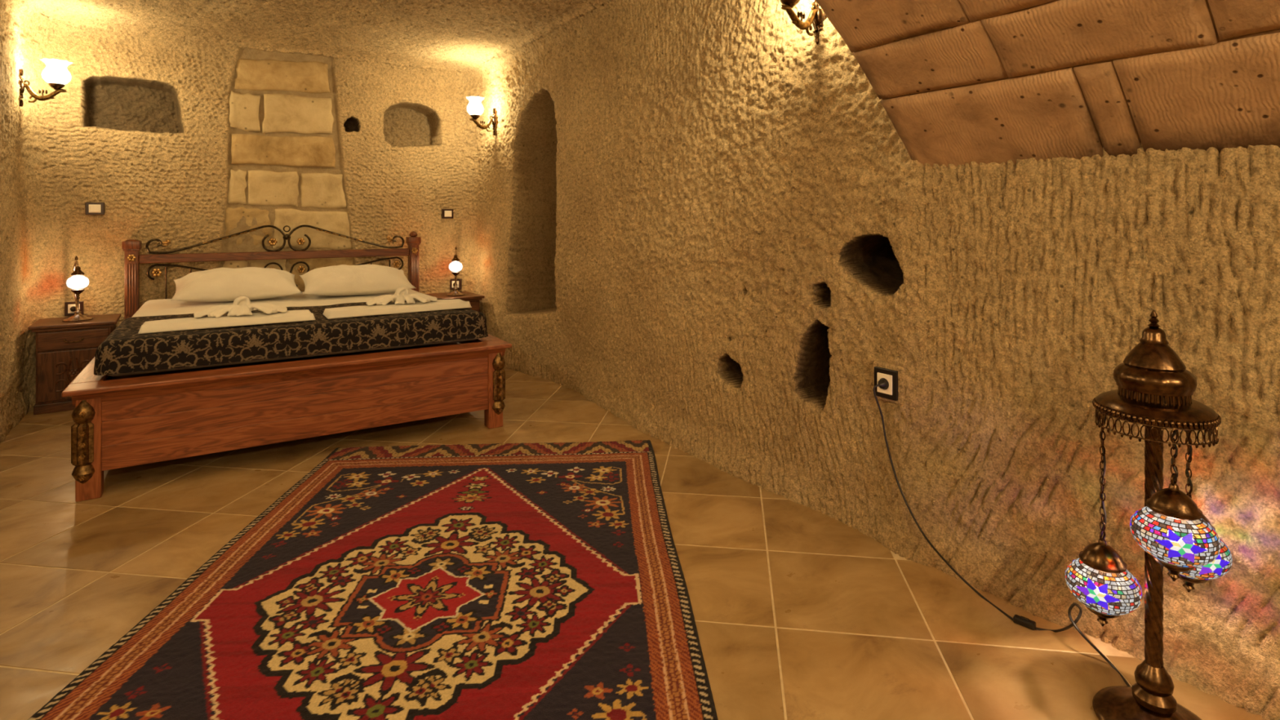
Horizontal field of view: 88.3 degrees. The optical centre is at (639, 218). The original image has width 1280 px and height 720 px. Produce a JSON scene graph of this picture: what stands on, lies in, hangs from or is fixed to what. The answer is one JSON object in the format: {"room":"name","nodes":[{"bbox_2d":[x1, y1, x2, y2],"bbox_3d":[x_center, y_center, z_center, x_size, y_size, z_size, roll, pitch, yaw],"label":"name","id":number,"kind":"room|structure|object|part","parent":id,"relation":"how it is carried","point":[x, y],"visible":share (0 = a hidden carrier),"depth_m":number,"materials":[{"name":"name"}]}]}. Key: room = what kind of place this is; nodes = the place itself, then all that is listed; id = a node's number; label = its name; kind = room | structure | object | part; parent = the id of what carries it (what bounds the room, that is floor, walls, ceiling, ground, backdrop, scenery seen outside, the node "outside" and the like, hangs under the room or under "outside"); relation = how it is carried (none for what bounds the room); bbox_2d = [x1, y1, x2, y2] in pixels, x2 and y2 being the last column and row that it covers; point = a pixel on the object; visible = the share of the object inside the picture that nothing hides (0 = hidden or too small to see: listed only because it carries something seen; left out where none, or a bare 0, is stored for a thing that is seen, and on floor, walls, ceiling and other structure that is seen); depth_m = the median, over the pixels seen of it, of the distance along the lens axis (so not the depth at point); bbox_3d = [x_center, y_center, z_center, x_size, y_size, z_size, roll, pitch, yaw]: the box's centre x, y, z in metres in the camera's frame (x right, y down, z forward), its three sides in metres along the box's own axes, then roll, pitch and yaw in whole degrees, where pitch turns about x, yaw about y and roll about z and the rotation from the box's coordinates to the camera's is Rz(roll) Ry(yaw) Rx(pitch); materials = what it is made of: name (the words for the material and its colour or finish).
{"room":"underground chamber","nodes":[
{"label":"underground chamber","id":0,"kind":"room"},
{"bbox_2d":[0,0,53,442],"bbox_3d":[-1.930,-0.058,1.310,0.164,2.657,7.752,0,0,-34],"label":"wall","id":1,"kind":"structure","parent":0,"point":[23,295],"depth_m":4.20,"materials":[{"name":"beige stone"}]},
{"bbox_2d":[17,68,66,106],"bbox_3d":[-3.872,-0.870,4.277,0.296,0.314,0.166,0,0,-35],"label":"wall sconce","id":2,"kind":"object","parent":1,"relation":"attached to","point":[57,86],"visible":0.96,"depth_m":4.25,"materials":[{"name":"gold metal"}]},
{"bbox_3d":[-3.970,-0.835,4.212,0.059,0.244,0.078,0,0,-35],"label":"plate","id":3,"kind":"part","parent":2,"relation":"part of","materials":[{"name":"gold metal"}]},
{"bbox_2d":[38,88,47,95],"bbox_3d":[-3.873,-0.814,4.277,0.044,0.050,0.011,0,0,-35],"label":"flower","id":4,"kind":"object","parent":2,"relation":"on","point":[39,91],"depth_m":4.27,"materials":[{"name":"gold metal"}]},
{"bbox_3d":[-3.866,-0.815,4.281,0.221,0.143,0.032,0,0,-35],"label":"arm","id":5,"kind":"part","parent":2,"relation":"part of","materials":[{"name":"gold metal"}]},
{"bbox_2d":[42,19,464,327],"bbox_3d":[-2.962,-0.061,5.497,2.983,2.661,0.445,0,0,-35],"label":"wall","id":6,"kind":"structure","parent":0,"point":[186,144],"depth_m":5.22,"materials":[{"name":"beige stone"}]},
{"bbox_2d":[64,301,84,315],"bbox_3d":[-3.977,0.635,4.632,0.100,0.095,0.088,0,0,-35],"label":"wall socket","id":7,"kind":"object","parent":6,"relation":"attached to","point":[69,307],"visible":0.85,"depth_m":4.62,"materials":[{"name":"brown plastic"}]},
{"bbox_2d":[84,202,104,214],"bbox_3d":[-3.902,-0.069,4.721,0.105,0.088,0.053,0,0,-35],"label":"light switch","id":8,"kind":"object","parent":6,"relation":"attached to","point":[91,208],"visible":1,"depth_m":4.70,"materials":[{"name":"brown plastic"}]},
{"bbox_2d":[440,208,453,218],"bbox_3d":[-1.807,-0.042,6.187,0.105,0.088,0.053,0,0,-35],"label":"light switch","id":9,"kind":"object","parent":6,"relation":"attached to","point":[446,213],"visible":1,"depth_m":6.17,"materials":[{"name":"brown plastic"}]},
{"bbox_2d":[449,279,462,288],"bbox_3d":[-1.726,0.618,6.168,0.100,0.095,0.088,0,0,-4],"label":"wall socket","id":10,"kind":"object","parent":6,"relation":"attached to","point":[459,282],"visible":0.76,"depth_m":6.17,"materials":[{"name":"brown plastic"}]},
{"bbox_2d":[26,0,613,72],"bbox_3d":[-0.696,-1.484,2.212,3.210,0.361,7.930,0,0,-35],"label":"ceiling","id":11,"kind":"structure","parent":0,"point":[455,35],"depth_m":4.65,"materials":[{"name":"beige stone"}]},
{"bbox_2d":[0,367,1266,719],"bbox_3d":[-0.664,1.290,2.215,4.238,0.080,8.527,0,0,-35],"label":"floor","id":12,"kind":"structure","parent":0,"point":[799,613],"depth_m":2.26,"materials":[{"name":"tile"}]},
{"bbox_2d":[27,313,121,414],"bbox_3d":[-3.794,0.968,4.447,0.439,0.565,0.429,0,0,-35],"label":"nightstand","id":13,"kind":"object","parent":12,"relation":"on","point":[64,349],"visible":0.75,"depth_m":4.26,"materials":[{"name":"brown wood"}]},
{"bbox_3d":[-3.693,1.018,4.302,0.355,0.315,0.017,0,0,-35],"label":"door","id":14,"kind":"part","parent":13,"relation":"part of","materials":[{"name":"brown wood"}]},
{"bbox_3d":[-3.693,0.792,4.302,0.355,0.115,0.017,0,0,-35],"label":"drawer","id":15,"kind":"part","parent":13,"relation":"part of","materials":[{"name":"brown wood"}]},
{"bbox_3d":[-3.681,0.793,4.284,0.103,0.024,0.032,0,0,-35],"label":"handle","id":16,"kind":"part","parent":13,"relation":"part of","materials":[{"name":"brown metal"}]},
{"bbox_2d":[62,256,93,321],"bbox_3d":[-3.784,0.470,4.436,0.161,0.430,0.161,0,0,-7],"label":"table lamp","id":17,"kind":"object","parent":13,"relation":"on","point":[77,317],"visible":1,"depth_m":4.43,"materials":[{"name":"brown metal"}]},
{"bbox_3d":[-3.783,0.576,4.436,0.023,0.098,0.024,0,0,38],"label":"stem","id":18,"kind":"part","parent":17,"relation":"part of","materials":[{"name":"brown metal"}]},
{"bbox_3d":[-3.783,0.431,4.436,0.116,0.084,0.116,0,0,38],"label":"glass globe","id":19,"kind":"part","parent":17,"relation":"part of"},
{"bbox_2d":[61,224,511,502],"bbox_3d":[-2.249,0.652,4.368,2.086,1.197,2.313,0,0,-32],"label":"double bed","id":20,"kind":"object","parent":12,"relation":"on","point":[122,421],"visible":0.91,"depth_m":3.40,"materials":[{"name":"brown wood"}]},
{"bbox_3d":[-2.468,1.012,2.957,0.090,0.476,0.085,0,0,-32],"label":"leg","id":21,"kind":"part","parent":20,"relation":"part of","materials":[{"name":"brown wood"}]},
{"bbox_3d":[-3.676,0.740,4.770,0.080,1.020,0.080,0,0,-32],"label":"post","id":22,"kind":"part","parent":20,"relation":"part of","materials":[{"name":"brown wood"}]},
{"bbox_3d":[-2.840,0.296,5.300,1.900,0.063,0.056,0,0,-32],"label":"headboard rail","id":23,"kind":"part","parent":20,"relation":"part of","materials":[{"name":"brown wood"}]},
{"bbox_3d":[-1.655,0.798,3.430,1.990,0.053,0.057,0,0,-32],"label":"moulding","id":24,"kind":"part","parent":20,"relation":"part of","materials":[{"name":"brown wood"}]},
{"bbox_2d":[106,288,478,376],"bbox_3d":[-2.264,0.667,4.392,1.840,0.165,2.000,0,0,-32],"label":"mattress","id":25,"kind":"object","parent":20,"relation":"on","point":[166,306],"visible":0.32,"depth_m":4.41,"materials":[{"name":"fabric"}]},
{"bbox_2d":[170,266,302,302],"bbox_3d":[-2.862,0.465,4.695,0.770,0.227,0.480,0,0,-34],"label":"pillow","id":26,"kind":"object","parent":25,"relation":"on","point":[219,284],"visible":0.98,"depth_m":4.56,"materials":[{"name":"fabric"}]},
{"bbox_2d":[93,297,488,375],"bbox_3d":[-1.948,0.645,3.892,1.898,0.155,0.913,0,0,-32],"label":"throw blanket","id":27,"kind":"object","parent":25,"relation":"on","point":[125,350],"visible":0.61,"depth_m":3.46,"materials":[{"name":"black fabric"}]},
{"bbox_2d":[137,309,315,333],"bbox_3d":[-2.191,0.548,3.542,0.785,0.044,0.254,0,0,-33],"label":"folded towel","id":28,"kind":"object","parent":27,"relation":"on","point":[256,318],"visible":0.95,"depth_m":3.48,"materials":[{"name":"white fabric"}]},
{"bbox_2d":[193,296,287,317],"bbox_3d":[-2.191,0.481,3.627,0.440,0.098,0.149,0,0,-29],"label":"towel","id":29,"kind":"object","parent":28,"relation":"on","point":[242,305],"visible":1,"depth_m":3.59,"materials":[{"name":"white fabric"}]},
{"bbox_2d":[322,298,471,319],"bbox_3d":[-1.473,0.548,4.041,0.842,0.044,0.236,0,0,-34],"label":"folded towel","id":30,"kind":"object","parent":27,"relation":"on","point":[440,304],"visible":0.97,"depth_m":3.96,"materials":[{"name":"white fabric"}]},
{"bbox_2d":[366,287,437,305],"bbox_3d":[-1.485,0.481,4.119,0.420,0.098,0.150,0,0,-29],"label":"towel","id":31,"kind":"object","parent":30,"relation":"on","point":[402,294],"visible":1,"depth_m":4.08,"materials":[{"name":"white fabric"}]},
{"bbox_2d":[299,264,415,295],"bbox_3d":[-2.162,0.467,5.045,0.770,0.223,0.480,0,0,-31],"label":"pillow","id":32,"kind":"object","parent":25,"relation":"on","point":[342,279],"visible":0.99,"depth_m":4.91,"materials":[{"name":"fabric"}]},
{"bbox_3d":[-2.003,0.740,5.830,0.080,1.020,0.080,0,0,-32],"label":"post","id":33,"kind":"part","parent":20,"relation":"part of","materials":[{"name":"brown wood"}]},
{"bbox_3d":[-0.880,1.012,3.963,0.090,0.476,0.085,0,0,-32],"label":"leg","id":34,"kind":"part","parent":20,"relation":"part of","materials":[{"name":"brown wood"}]},
{"bbox_2d":[27,440,718,719],"bbox_3d":[-0.697,1.242,2.155,1.722,0.016,2.953,0,0,-4],"label":"rug","id":35,"kind":"object","parent":12,"relation":"on","point":[544,580],"visible":1,"depth_m":2.11,"materials":[{"name":"fabric"}]},
{"bbox_2d":[425,291,484,311],"bbox_3d":[-1.672,0.968,5.883,0.424,0.565,0.459,0,0,-35],"label":"nightstand","id":36,"kind":"object","parent":12,"relation":"on","point":[474,299],"visible":0.12,"depth_m":5.80,"materials":[{"name":"brown wood"}]},
{"bbox_2d":[446,246,465,296],"bbox_3d":[-1.644,0.470,5.879,0.161,0.430,0.161,0,0,33],"label":"table lamp","id":37,"kind":"object","parent":36,"relation":"on","point":[455,293],"visible":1,"depth_m":5.86,"materials":[{"name":"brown metal"}]},
{"bbox_3d":[-1.562,0.792,5.726,0.340,0.115,0.017,0,0,-35],"label":"drawer","id":38,"kind":"part","parent":36,"relation":"part of","materials":[{"name":"brown wood"}]},
{"bbox_2d":[873,310,1232,719],"bbox_3d":[1.182,0.741,2.011,0.327,1.030,1.137,0,0,-15],"label":"floor lamp","id":39,"kind":"object","parent":12,"relation":"on","point":[1156,388],"visible":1,"depth_m":1.60,"materials":[{"name":"gold metal"}]},
{"bbox_3d":[1.126,0.942,2.084,0.220,0.628,0.932,0,0,-17],"label":"power cord","id":40,"kind":"part","parent":39,"relation":"part of","materials":[{"name":"black rubber"}]},
{"bbox_2d":[1013,614,1035,630],"bbox_3d":[1.180,1.238,2.023,0.059,0.024,0.024,0,0,44],"label":"switch","id":41,"kind":"object","parent":39,"relation":"attached to","point":[1021,620],"depth_m":2.02,"materials":[{"name":"black plastic"}]},
{"bbox_3d":[1.119,0.939,1.667,0.006,0.018,0.035,0,0,-25],"label":"glass","id":42,"kind":"part","parent":39,"relation":"part of","materials":[{"name":"purple glass"}]},
{"bbox_3d":[1.131,0.960,1.652,0.011,0.023,0.024,0,0,-35],"label":"glass","id":43,"kind":"part","parent":39,"relation":"part of","materials":[{"name":"blue glass"}]},
{"bbox_3d":[1.130,0.943,1.648,0.004,0.009,0.020,0,0,-40],"label":"glass","id":44,"kind":"part","parent":39,"relation":"part of","materials":[{"name":"white glass"}]},
{"bbox_3d":[1.131,0.934,1.649,0.006,0.009,0.020,0,0,-35],"label":"glass","id":45,"kind":"part","parent":39,"relation":"part of","materials":[{"name":"glass"}]},
{"bbox_3d":[1.136,0.919,1.655,0.016,0.022,0.022,0,0,-35],"label":"glass","id":46,"kind":"part","parent":39,"relation":"part of","materials":[{"name":"glass"}]},
{"bbox_3d":[1.137,0.948,1.641,0.014,0.018,0.004,0,0,44],"label":"glass","id":47,"kind":"part","parent":39,"relation":"part of","materials":[{"name":"green glass"}]},
{"bbox_3d":[1.139,0.930,1.643,0.008,0.018,0.014,0,0,-35],"label":"glass","id":48,"kind":"part","parent":39,"relation":"part of","materials":[{"name":"white glass"}]},
{"bbox_3d":[1.145,0.934,1.635,0.020,0.009,0.005,0,0,34],"label":"glass","id":49,"kind":"part","parent":39,"relation":"part of","materials":[{"name":"glass"}]},
{"bbox_3d":[1.145,0.943,1.634,0.020,0.009,0.004,0,0,37],"label":"glass","id":50,"kind":"part","parent":39,"relation":"part of","materials":[{"name":"white glass"}]},
{"bbox_3d":[1.151,0.919,1.637,0.024,0.022,0.015,0,0,11],"label":"glass","id":51,"kind":"part","parent":39,"relation":"part of","materials":[{"name":"glass"}]},
{"bbox_3d":[1.147,0.960,1.634,0.025,0.023,0.010,0,0,21],"label":"glass","id":52,"kind":"part","parent":39,"relation":"part of","materials":[{"name":"blue glass"}]},
{"bbox_3d":[1.192,0.649,1.699,0.013,0.363,0.028,0,0,36],"label":"chain","id":53,"kind":"part","parent":39,"relation":"part of","materials":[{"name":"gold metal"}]},
{"bbox_3d":[1.164,0.939,1.625,0.035,0.018,0.006,0,0,23],"label":"glass","id":54,"kind":"part","parent":39,"relation":"part of","materials":[{"name":"blue glass"}]},
{"bbox_3d":[1.263,0.461,1.620,0.238,0.042,0.238,0,0,-35],"label":"crown plate","id":55,"kind":"part","parent":39,"relation":"part of","materials":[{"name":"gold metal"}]},
{"bbox_3d":[1.168,0.724,1.471,0.006,0.018,0.035,0,0,-35],"label":"glass","id":56,"kind":"part","parent":39,"relation":"part of","materials":[{"name":"blue glass"}]},
{"bbox_3d":[1.230,0.542,1.519,0.013,0.148,0.028,0,0,36],"label":"chain","id":57,"kind":"part","parent":39,"relation":"part of","materials":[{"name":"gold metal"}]},
{"bbox_3d":[1.181,0.745,1.458,0.010,0.023,0.025,0,0,-38],"label":"glass","id":58,"kind":"part","parent":39,"relation":"part of","materials":[{"name":"glass"}]},
{"bbox_3d":[1.184,0.704,1.462,0.015,0.022,0.024,0,0,-35],"label":"glass","id":59,"kind":"part","parent":39,"relation":"part of","materials":[{"name":"glass"}]},
{"bbox_3d":[1.182,0.728,1.455,0.020,0.009,0.004,0,0,36],"label":"glass","id":60,"kind":"part","parent":39,"relation":"part of","materials":[{"name":"white glass"}]},
{"bbox_3d":[1.183,0.719,1.456,0.020,0.009,0.005,0,0,39],"label":"glass","id":61,"kind":"part","parent":39,"relation":"part of","materials":[{"name":"glass"}]},
{"bbox_3d":[1.191,0.733,1.450,0.014,0.018,0.004,0,0,29],"label":"glass","id":62,"kind":"part","parent":39,"relation":"part of","materials":[{"name":"green glass"}]},
{"bbox_3d":[1.192,0.715,1.452,0.013,0.018,0.008,0,0,10],"label":"glass","id":63,"kind":"part","parent":39,"relation":"part of","materials":[{"name":"white glass"}]},
{"bbox_3d":[1.200,0.728,1.445,0.020,0.009,0.004,0,0,23],"label":"glass","id":64,"kind":"part","parent":39,"relation":"part of","materials":[{"name":"white glass"}]},
{"bbox_3d":[1.206,0.704,1.449,0.024,0.022,0.015,0,0,-3],"label":"glass","id":65,"kind":"part","parent":39,"relation":"part of","materials":[{"name":"purple glass"}]},
{"bbox_3d":[1.200,0.719,1.446,0.020,0.009,0.005,0,0,20],"label":"glass","id":66,"kind":"part","parent":39,"relation":"part of","materials":[{"name":"glass"}]},
{"bbox_3d":[1.203,0.745,1.445,0.025,0.023,0.010,0,0,6],"label":"glass","id":67,"kind":"part","parent":39,"relation":"part of","materials":[{"name":"purple glass"}]},
{"bbox_3d":[1.367,0.588,1.642,0.013,0.246,0.028,0,0,36],"label":"chain","id":68,"kind":"part","parent":39,"relation":"part of","materials":[{"name":"gold metal"}]},
{"bbox_3d":[1.222,0.724,1.440,0.035,0.018,0.006,0,0,8],"label":"glass","id":69,"kind":"part","parent":39,"relation":"part of","materials":[{"name":"blue glass"}]},
{"bbox_3d":[1.345,0.840,1.567,0.025,0.023,0.010,0,0,29],"label":"glass","id":70,"kind":"part","parent":39,"relation":"part of","materials":[{"name":"purple glass"}]},
{"bbox_3d":[1.348,0.823,1.564,0.020,0.009,0.004,0,0,13],"label":"glass","id":71,"kind":"part","parent":39,"relation":"part of","materials":[{"name":"green glass"}]},
{"bbox_3d":[1.358,0.828,1.563,0.014,0.018,0.004,0,0,6],"label":"glass","id":72,"kind":"part","parent":39,"relation":"part of","materials":[{"name":"white glass"}]},
{"bbox_3d":[1.368,0.814,1.563,0.020,0.009,0.005,0,0,-3],"label":"glass","id":73,"kind":"part","parent":39,"relation":"part of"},
{"bbox_3d":[1.368,0.823,1.562,0.020,0.009,0.004,0,0,0],"label":"glass","id":74,"kind":"part","parent":39,"relation":"part of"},
{"bbox_3d":[1.370,0.840,1.564,0.025,0.023,0.010,0,0,-17],"label":"glass","id":75,"kind":"part","parent":39,"relation":"part of","materials":[{"name":"blue glass"}]},
{"bbox_3d":[1.389,0.819,1.566,0.035,0.018,0.006,0,0,-15],"label":"glass","id":76,"kind":"part","parent":39,"relation":"part of","materials":[{"name":"blue glass"}]},
{"bbox_2d":[462,0,1279,719],"bbox_3d":[0.774,-0.057,3.185,0.669,2.653,7.760,0,0,-35],"label":"wall","id":77,"kind":"structure","parent":0,"point":[704,223],"depth_m":2.62,"materials":[{"name":"beige stone"}]},
{"bbox_2d":[469,107,497,135],"bbox_3d":[-1.366,-0.880,5.717,0.296,0.314,0.166,0,0,-35],"label":"wall sconce","id":78,"kind":"object","parent":77,"relation":"attached to","point":[495,121],"visible":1,"depth_m":5.75,"materials":[{"name":"gold metal"}]},
{"bbox_3d":[-1.371,-0.825,5.714,0.221,0.143,0.032,0,0,-35],"label":"arm","id":79,"kind":"part","parent":78,"relation":"part of","materials":[{"name":"gold metal"}]},
{"bbox_3d":[-1.267,-0.845,5.783,0.059,0.244,0.078,0,0,-35],"label":"plate","id":80,"kind":"part","parent":78,"relation":"part of","materials":[{"name":"gold metal"}]},
{"bbox_2d":[780,0,826,44],"bbox_3d":[0.675,-0.900,2.764,0.296,0.314,0.166,0,0,-35],"label":"wall sconce","id":81,"kind":"object","parent":77,"relation":"attached to","point":[816,16],"visible":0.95,"depth_m":2.78,"materials":[{"name":"gold metal"}]},
{"bbox_3d":[0.670,-0.845,2.760,0.221,0.143,0.032,0,0,-35],"label":"arm","id":82,"kind":"part","parent":81,"relation":"part of","materials":[{"name":"gold metal"}]},
{"bbox_2d":[796,11,804,21],"bbox_3d":[0.676,-0.844,2.765,0.044,0.050,0.011,0,0,-35],"label":"flower","id":83,"kind":"object","parent":81,"relation":"on","point":[800,14],"depth_m":2.76,"materials":[{"name":"gold metal"}]},
{"bbox_3d":[0.774,-0.865,2.830,0.059,0.244,0.078,0,0,-35],"label":"plate","id":84,"kind":"part","parent":81,"relation":"part of","materials":[{"name":"gold metal"}]},
{"bbox_2d":[873,360,906,404],"bbox_3d":[0.978,0.628,2.537,0.112,0.145,0.137,0,0,-35],"label":"wall socket","id":85,"kind":"object","parent":77,"relation":"attached to","point":[882,369],"visible":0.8,"depth_m":2.50,"materials":[{"name":"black plastic"}]},
{"bbox_3d":[0.953,0.631,2.527,0.044,0.112,0.100,0,0,-35],"label":"frame","id":86,"kind":"part","parent":85,"relation":"part of","materials":[{"name":"black plastic"}]},
{"bbox_2d":[815,0,1279,167],"bbox_3d":[1.401,-0.821,0.810,1.867,1.552,3.140,0,0,-35],"label":"stone arch","id":87,"kind":"object","parent":77,"relation":"attached to","point":[958,82],"visible":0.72,"depth_m":1.85,"materials":[{"name":"beige stone"}]}
]}

